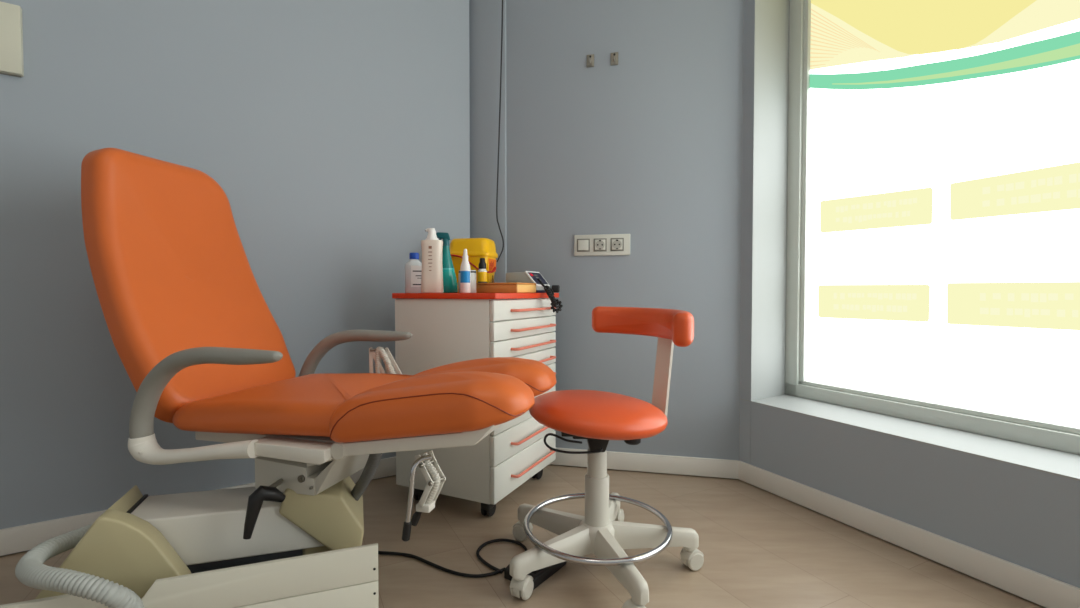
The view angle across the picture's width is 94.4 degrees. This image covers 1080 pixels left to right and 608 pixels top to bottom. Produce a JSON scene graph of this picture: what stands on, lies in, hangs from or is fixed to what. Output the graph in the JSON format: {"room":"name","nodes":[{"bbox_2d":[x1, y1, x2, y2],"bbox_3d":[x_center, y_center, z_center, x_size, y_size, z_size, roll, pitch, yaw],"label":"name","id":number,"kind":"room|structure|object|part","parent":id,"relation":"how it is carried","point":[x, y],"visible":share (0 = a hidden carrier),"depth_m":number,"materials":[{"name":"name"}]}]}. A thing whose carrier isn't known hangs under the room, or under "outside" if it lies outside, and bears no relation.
{"room":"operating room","nodes":[
{"label":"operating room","id":0,"kind":"room"},
{"bbox_2d":[0,0,469,555],"bbox_3d":[-2.123,-0.575,1.052,4.300,2.600,0.100,-1,2,-34],"label":"wall","id":1,"kind":"structure","parent":0,"point":[334,134],"depth_m":1.69,"materials":[{"name":"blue paint"}]},
{"bbox_2d":[0,1,23,77],"bbox_3d":[-1.632,-0.739,1.304,0.400,0.194,0.023,-1,2,-34],"label":"wall panel","id":2,"kind":"object","parent":1,"relation":"attached to","point":[11,21],"visible":1,"depth_m":1.40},
{"bbox_3d":[-1.636,-0.645,1.312,0.390,0.007,0.005,-1,2,-34],"label":"plate","id":3,"kind":"part","parent":2,"relation":"part of","materials":[{"name":"grey metal"}]},
{"bbox_2d":[0,456,395,555],"bbox_3d":[-2.042,0.683,1.069,4.220,0.073,0.012,-1,2,-34],"label":"baseboard","id":4,"kind":"structure","parent":1,"relation":"attached to","point":[26,537],"depth_m":1.47,"materials":[{"name":"white wood"}]},
{"bbox_2d":[478,272,486,282],"bbox_3d":[-0.220,-0.088,1.913,0.038,0.090,0.037,0,1,0],"label":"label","id":5,"kind":"object","parent":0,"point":[482,276],"depth_m":1.90,"materials":[{"name":"yellow paper"}]},
{"bbox_2d":[469,0,506,282],"bbox_3d":[-0.227,-0.604,2.247,0.194,2.600,0.080,0,1,20],"label":"wall","id":6,"kind":"structure","parent":0,"point":[485,16],"depth_m":2.20,"materials":[{"name":"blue paint"}]},
{"bbox_2d":[496,0,503,261],"bbox_3d":[-0.172,-1.014,2.143,0.036,1.668,0.031,0,1,0],"label":"cable","id":7,"kind":"object","parent":6,"relation":"attached to","point":[502,0],"visible":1,"depth_m":2.15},
{"bbox_2d":[0,426,1044,607],"bbox_3d":[-0.500,0.768,0.318,7.400,0.050,5.800,0,1,0],"label":"floor","id":8,"kind":"structure","parent":0,"point":[761,548],"depth_m":1.41,"materials":[{"name":"beige wood"}]},
{"bbox_2d":[0,148,556,607],"bbox_3d":[-0.580,0.166,1.140,1.158,1.111,0.824,0,1,15],"label":"chair","id":9,"kind":"object","parent":8,"relation":"on","point":[191,326],"visible":1,"depth_m":1.13,"materials":[{"name":"orange leather"}]},
{"bbox_3d":[-0.935,-0.053,1.381,0.299,0.683,0.449,0,1,15],"label":"backrest","id":10,"kind":"part","parent":9,"relation":"part of","materials":[{"name":"orange leather"}]},
{"bbox_3d":[-0.708,0.195,1.056,0.393,0.211,0.048,0,1,15],"label":"armrest","id":11,"kind":"part","parent":9,"relation":"part of","materials":[{"name":"grey plastic"}]},
{"bbox_3d":[-0.779,0.672,1.167,0.660,0.100,0.400,-1,1,-20],"label":"plate","id":12,"kind":"part","parent":9,"relation":"part of","materials":[{"name":"black plastic"}]},
{"bbox_3d":[-0.572,0.305,1.281,0.420,0.028,0.320,0,1,15],"label":"seat frame","id":13,"kind":"part","parent":9,"relation":"part of","materials":[{"name":"beige metal"}]},
{"bbox_3d":[-0.590,0.403,1.111,0.012,0.018,0.068,0,1,-6],"label":"clamp lever","id":14,"kind":"part","parent":9,"relation":"part of","materials":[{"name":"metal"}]},
{"bbox_2d":[172,373,412,436],"bbox_3d":[-0.564,0.235,1.277,0.513,0.108,0.422,0,1,15],"label":"seat cushion","id":15,"kind":"object","parent":9,"relation":"on","point":[220,404],"depth_m":1.12,"materials":[{"name":"orange leather"}]},
{"bbox_3d":[-0.522,0.311,1.064,0.188,0.034,0.050,0,1,15],"label":"seat rail","id":16,"kind":"part","parent":9,"relation":"part of","materials":[{"name":"white paint"}]},
{"bbox_3d":[-0.575,0.184,1.538,0.400,0.212,0.048,0,1,15],"label":"armrest","id":17,"kind":"part","parent":9,"relation":"part of","materials":[{"name":"grey plastic"}]},
{"bbox_3d":[-0.452,0.213,1.509,0.137,0.162,0.016,0,1,15],"label":"leg support arm","id":18,"kind":"part","parent":9,"relation":"part of","materials":[{"name":"white paint"}]},
{"bbox_3d":[-0.266,0.461,1.101,0.041,0.055,0.019,0,1,15],"label":"release knob","id":19,"kind":"part","parent":9,"relation":"part of","materials":[{"name":"black plastic"}]},
{"bbox_3d":[-0.259,0.394,1.065,0.057,0.139,0.014,-1,2,-28],"label":"chrome rod","id":20,"kind":"part","parent":9,"relation":"part of","materials":[{"name":"silver metal"}]},
{"bbox_3d":[-0.237,0.268,1.058,0.360,0.097,0.144,0,1,15],"label":"leg frame","id":21,"kind":"part","parent":9,"relation":"part of","materials":[{"name":"white paint"}]},
{"bbox_3d":[-0.238,0.387,1.089,0.057,0.125,0.034,0,1,15],"label":"leg support arm","id":22,"kind":"part","parent":9,"relation":"part of","materials":[{"name":"white paint"}]},
{"bbox_2d":[329,371,534,442],"bbox_3d":[-0.224,0.214,1.053,0.429,0.149,0.184,0,1,15],"label":"cushion","id":23,"kind":"object","parent":9,"relation":"on","point":[465,406],"depth_m":0.98,"materials":[{"name":"orange leather"}]},
{"bbox_2d":[409,357,556,396],"bbox_3d":[-0.171,0.210,1.296,0.429,0.149,0.184,0,1,15],"label":"cushion","id":24,"kind":"object","parent":9,"relation":"on","point":[537,375],"depth_m":1.22,"materials":[{"name":"orange leather"}]},
{"bbox_2d":[378,538,526,577],"bbox_3d":[-0.289,0.712,1.408,0.519,0.008,0.200,0,1,0],"label":"cable","id":25,"kind":"object","parent":8,"relation":"on","point":[497,570],"visible":0.83,"depth_m":1.38,"materials":[{"name":"black rubber"}]},
{"bbox_2d":[392,293,558,516],"bbox_3d":[-0.212,0.331,1.891,0.440,0.746,0.501,1,2,26],"label":"base cabinet","id":26,"kind":"object","parent":8,"relation":"on","point":[445,328],"visible":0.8,"depth_m":1.68,"materials":[{"name":"white paint"}]},
{"bbox_2d":[392,293,558,298],"bbox_3d":[-0.221,-0.032,1.886,0.421,0.019,0.501,1,2,26],"label":"countertop","id":27,"kind":"structure","parent":26,"relation":"on","point":[394,295],"depth_m":1.67,"materials":[{"name":"red laminate"}]},
{"bbox_2d":[405,253,421,292],"bbox_3d":[-0.455,-0.113,1.812,0.066,0.145,0.048,0,1,-14],"label":"bottle","id":28,"kind":"object","parent":27,"relation":"on","point":[413,268],"visible":0.8,"depth_m":1.79,"materials":[{"name":"white plastic"}]},
{"bbox_2d":[421,228,442,292],"bbox_3d":[-0.371,-0.149,1.719,0.074,0.223,0.050,0,1,3],"label":"lotion bottle","id":29,"kind":"object","parent":27,"relation":"on","point":[432,267],"visible":1,"depth_m":1.70,"materials":[{"name":"beige plastic"}]},
{"bbox_2d":[436,232,457,292],"bbox_3d":[-0.345,-0.151,1.832,0.086,0.222,0.086,0,1,0],"label":"spray bottle","id":30,"kind":"object","parent":27,"relation":"on","point":[450,285],"visible":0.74,"depth_m":1.81,"materials":[{"name":"teal plastic"}]},
{"bbox_2d":[460,249,470,292],"bbox_3d":[-0.249,-0.110,1.670,0.034,0.147,0.034,0,1,0],"label":"dropper bottle","id":31,"kind":"object","parent":27,"relation":"on","point":[465,284],"visible":0.97,"depth_m":1.66,"materials":[{"name":"white plastic"}]},
{"bbox_2d":[458,270,475,292],"bbox_3d":[-0.257,-0.079,1.771,0.063,0.080,0.062,0,1,0],"label":"glass jar","id":32,"kind":"object","parent":27,"relation":"on","point":[472,272],"visible":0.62,"depth_m":1.75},
{"bbox_2d":[450,238,497,292],"bbox_3d":[-0.271,-0.157,2.019,0.204,0.223,0.153,0,1,14],"label":"bin","id":33,"kind":"object","parent":27,"relation":"on","point":[477,248],"visible":0.62,"depth_m":1.97,"materials":[{"name":"yellow plastic"}]},
{"bbox_3d":[-0.279,-0.160,1.985,0.204,0.077,0.084,0,1,14],"label":"carry handle","id":34,"kind":"part","parent":33,"relation":"part of","materials":[{"name":"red plastic"}]},
{"bbox_3d":[-0.272,-0.225,2.025,0.180,0.074,0.138,0,1,14],"label":"bin lid","id":35,"kind":"part","parent":33,"relation":"part of","materials":[{"name":"yellow plastic"}]},
{"bbox_2d":[478,258,486,282],"bbox_3d":[-0.220,-0.109,1.912,0.038,0.133,0.037,0,1,0],"label":"bottle","id":36,"kind":"object","parent":27,"relation":"on","point":[482,272],"visible":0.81,"depth_m":1.90,"materials":[{"name":"yellow plastic"}]},
{"bbox_2d":[476,282,535,292],"bbox_3d":[-0.125,-0.060,1.869,0.174,0.037,0.154,1,2,26],"label":"box","id":37,"kind":"object","parent":27,"relation":"on","point":[515,287],"visible":0.97,"depth_m":1.80,"materials":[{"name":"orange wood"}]},
{"bbox_3d":[-0.125,-0.075,1.868,0.174,0.007,0.154,1,2,26],"label":"box lid","id":38,"kind":"part","parent":37,"relation":"part of","materials":[{"name":"beige wood"}]},
{"bbox_3d":[-0.050,-0.056,1.832,0.006,0.029,0.151,1,2,26],"label":"panel","id":39,"kind":"part","parent":37,"relation":"part of","materials":[{"name":"brown cardboard"}]},
{"bbox_2d":[506,271,549,292],"bbox_3d":[-0.048,-0.087,1.996,0.140,0.085,0.121,1,2,26],"label":"control unit","id":40,"kind":"object","parent":27,"relation":"on","point":[527,276],"visible":0.59,"depth_m":1.95,"materials":[{"name":"white plastic"}]},
{"bbox_3d":[-0.008,-0.101,1.977,0.041,0.047,0.104,1,2,26],"label":"display panel","id":41,"kind":"part","parent":40,"relation":"part of","materials":[{"name":"plastic"}]},
{"bbox_2d":[537,278,562,312],"bbox_3d":[0.037,-0.032,1.901,0.096,0.130,0.106,0,1,0],"label":"lead","id":42,"kind":"object","parent":27,"relation":"on","point":[549,291],"visible":1,"depth_m":1.86,"materials":[{"name":"black plastic"}]},
{"bbox_3d":[-0.048,0.467,1.813,0.018,0.098,0.484,1,2,26],"label":"drawer","id":43,"kind":"part","parent":26,"relation":"part of","materials":[{"name":"white paint"}]},
{"bbox_3d":[-0.048,0.017,1.803,0.018,0.068,0.484,1,2,26],"label":"drawer","id":44,"kind":"part","parent":26,"relation":"part of","materials":[{"name":"white paint"}]},
{"bbox_3d":[-0.048,0.084,1.804,0.018,0.062,0.484,1,2,26],"label":"drawer","id":45,"kind":"part","parent":26,"relation":"part of","materials":[{"name":"white paint"}]},
{"bbox_3d":[-0.048,0.147,1.806,0.018,0.061,0.484,1,2,26],"label":"drawer","id":46,"kind":"part","parent":26,"relation":"part of","materials":[{"name":"white paint"}]},
{"bbox_3d":[-0.048,0.361,1.811,0.018,0.109,0.484,1,2,26],"label":"drawer","id":47,"kind":"part","parent":26,"relation":"part of","materials":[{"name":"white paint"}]},
{"bbox_3d":[-0.048,0.578,1.816,0.018,0.120,0.484,1,2,26],"label":"drawer","id":48,"kind":"part","parent":26,"relation":"part of","materials":[{"name":"white paint"}]},
{"bbox_3d":[-0.017,0.468,1.831,0.033,0.010,0.327,1,2,26],"label":"handle","id":49,"kind":"part","parent":26,"relation":"part of","materials":[{"name":"orange plastic"}]},
{"bbox_3d":[-0.017,0.018,1.820,0.033,0.010,0.327,1,2,26],"label":"handle","id":50,"kind":"part","parent":26,"relation":"part of","materials":[{"name":"orange plastic"}]},
{"bbox_3d":[-0.017,0.086,1.821,0.033,0.010,0.327,1,2,26],"label":"handle","id":51,"kind":"part","parent":26,"relation":"part of","materials":[{"name":"orange plastic"}]},
{"bbox_3d":[-0.017,0.149,1.823,0.033,0.010,0.327,1,2,26],"label":"handle","id":52,"kind":"part","parent":26,"relation":"part of","materials":[{"name":"orange plastic"}]},
{"bbox_3d":[-0.017,0.579,1.833,0.033,0.010,0.327,1,2,26],"label":"handle","id":53,"kind":"part","parent":26,"relation":"part of","materials":[{"name":"orange plastic"}]},
{"bbox_3d":[-0.048,0.210,1.807,0.018,0.061,0.484,1,2,26],"label":"drawer","id":54,"kind":"part","parent":26,"relation":"part of","materials":[{"name":"white paint"}]},
{"bbox_3d":[-0.017,0.212,1.824,0.033,0.010,0.327,1,2,26],"label":"handle","id":55,"kind":"part","parent":26,"relation":"part of","materials":[{"name":"orange plastic"}]},
{"bbox_3d":[-0.048,0.274,1.809,0.018,0.062,0.484,1,2,26],"label":"drawer","id":56,"kind":"part","parent":26,"relation":"part of","materials":[{"name":"white paint"}]},
{"bbox_2d":[504,561,566,589],"bbox_3d":[-0.010,0.700,1.343,0.096,0.036,0.156,1,2,37],"label":"foot pedal","id":57,"kind":"object","parent":8,"relation":"on","point":[539,576],"visible":0.29,"depth_m":1.30,"materials":[{"name":"black plastic"}]},
{"bbox_2d":[510,306,703,607],"bbox_3d":[0.180,0.365,1.359,0.528,0.705,0.546,0,1,0],"label":"stool","id":58,"kind":"object","parent":8,"relation":"on","point":[598,417],"visible":1,"depth_m":1.32,"materials":[{"name":"orange leather"}]},
{"bbox_3d":[0.085,0.360,1.304,0.164,0.061,0.028,0,1,-16],"label":"height lever","id":59,"kind":"part","parent":58,"relation":"part of","materials":[{"name":"black plastic"}]},
{"bbox_3d":[0.155,0.291,1.355,0.372,0.089,0.373,0,1,0],"label":"seat","id":60,"kind":"part","parent":58,"relation":"part of","materials":[{"name":"orange leather"}]},
{"bbox_3d":[0.235,0.340,1.272,0.042,0.028,0.041,0,1,0],"label":"tilt knob","id":61,"kind":"part","parent":58,"relation":"part of","materials":[{"name":"black plastic"}]},
{"bbox_3d":[0.278,0.188,1.408,0.209,0.324,0.064,-1,1,-24],"label":"post","id":62,"kind":"part","parent":58,"relation":"part of","materials":[{"name":"grey plastic"}]},
{"bbox_2d":[506,0,743,478],"bbox_3d":[0.331,-0.601,2.127,0.979,2.600,0.100,0,1,13],"label":"wall","id":63,"kind":"structure","parent":0,"point":[647,146],"depth_m":2.06,"materials":[{"name":"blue paint"}]},
{"bbox_2d":[587,54,593,66],"bbox_3d":[0.208,-1.017,2.077,0.032,0.052,0.034,0,1,13],"label":"wall hook","id":64,"kind":"object","parent":63,"relation":"attached to","point":[590,58],"visible":1,"depth_m":2.09,"materials":[{"name":"metal"}]},
{"bbox_2d":[574,234,629,255],"bbox_3d":[0.259,-0.246,2.093,0.229,0.088,0.015,0,1,13],"label":"socket plate","id":65,"kind":"object","parent":63,"relation":"attached to","point":[601,244],"visible":1,"depth_m":2.08,"materials":[{"name":"white plastic"}]},
{"bbox_2d":[577,238,623,251],"bbox_3d":[0.252,-0.247,2.091,0.191,0.055,0.047,0,1,0],"label":"socket","id":66,"kind":"object","parent":65,"relation":"attached to","point":[583,244],"depth_m":2.09,"materials":[{"name":"white plastic"}]},
{"bbox_2d":[611,52,617,64],"bbox_3d":[0.305,-1.014,2.055,0.032,0.052,0.034,0,1,13],"label":"wall hook","id":67,"kind":"object","parent":63,"relation":"attached to","point":[614,56],"visible":1,"depth_m":2.07,"materials":[{"name":"metal"}]},
{"bbox_2d":[550,447,737,478],"bbox_3d":[0.308,0.658,2.105,0.991,0.073,0.012,0,1,13],"label":"baseboard","id":68,"kind":"structure","parent":63,"relation":"attached to","point":[682,465],"depth_m":2.06,"materials":[{"name":"white wood"}]},
{"bbox_2d":[739,0,1079,607],"bbox_3d":[1.705,-0.560,0.412,0.235,2.600,3.600,-1,2,-26],"label":"wall","id":69,"kind":"structure","parent":0,"point":[1028,518],"depth_m":1.45,"materials":[{"name":"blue paint"}]},
{"bbox_2d":[738,461,1079,607],"bbox_3d":[1.595,0.700,0.386,0.012,0.073,3.598,-1,2,-26],"label":"baseboard","id":70,"kind":"structure","parent":69,"relation":"attached to","point":[1038,588],"depth_m":1.40,"materials":[{"name":"white wood"}]},
{"bbox_2d":[740,0,1079,480],"bbox_3d":[1.560,-0.607,0.774,0.300,2.064,2.980,-1,2,-26],"label":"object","id":71,"kind":"structure","parent":69,"relation":"attached to","point":[771,55],"depth_m":1.96,"materials":[{"name":"white paint"}]},
{"bbox_2d":[785,0,1079,454],"bbox_3d":[1.683,-0.607,0.782,0.060,2.024,2.884,-1,2,-26],"label":"window","id":72,"kind":"structure","parent":69,"relation":"in","point":[1060,437],"depth_m":2.00,"materials":[{"name":"grey metal"}]},
{"bbox_2d":[806,0,1079,427],"bbox_3d":[1.688,-0.612,0.775,0.009,1.914,2.778,-1,2,-27],"label":"window pane","id":73,"kind":"object","parent":72,"relation":"attached to","point":[944,214],"visible":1,"depth_m":1.58,"materials":[{"name":"white glass"}]},
{"bbox_3d":[1.182,-0.007,1.800,0.001,0.128,0.386,-1,2,-26],"label":"yellow panel","id":74,"kind":"part","parent":73,"relation":"part of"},
{"bbox_3d":[1.184,-0.331,1.789,0.001,0.136,0.385,-1,2,-26],"label":"yellow panel","id":75,"kind":"part","parent":73,"relation":"part of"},
{"bbox_3d":[1.394,0.004,1.375,0.001,0.130,0.469,-1,2,-26],"label":"yellow panel","id":76,"kind":"part","parent":73,"relation":"part of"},
{"bbox_3d":[1.393,-0.312,1.369,0.001,0.125,0.460,-1,2,-26],"label":"yellow panel","id":77,"kind":"part","parent":73,"relation":"part of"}
]}

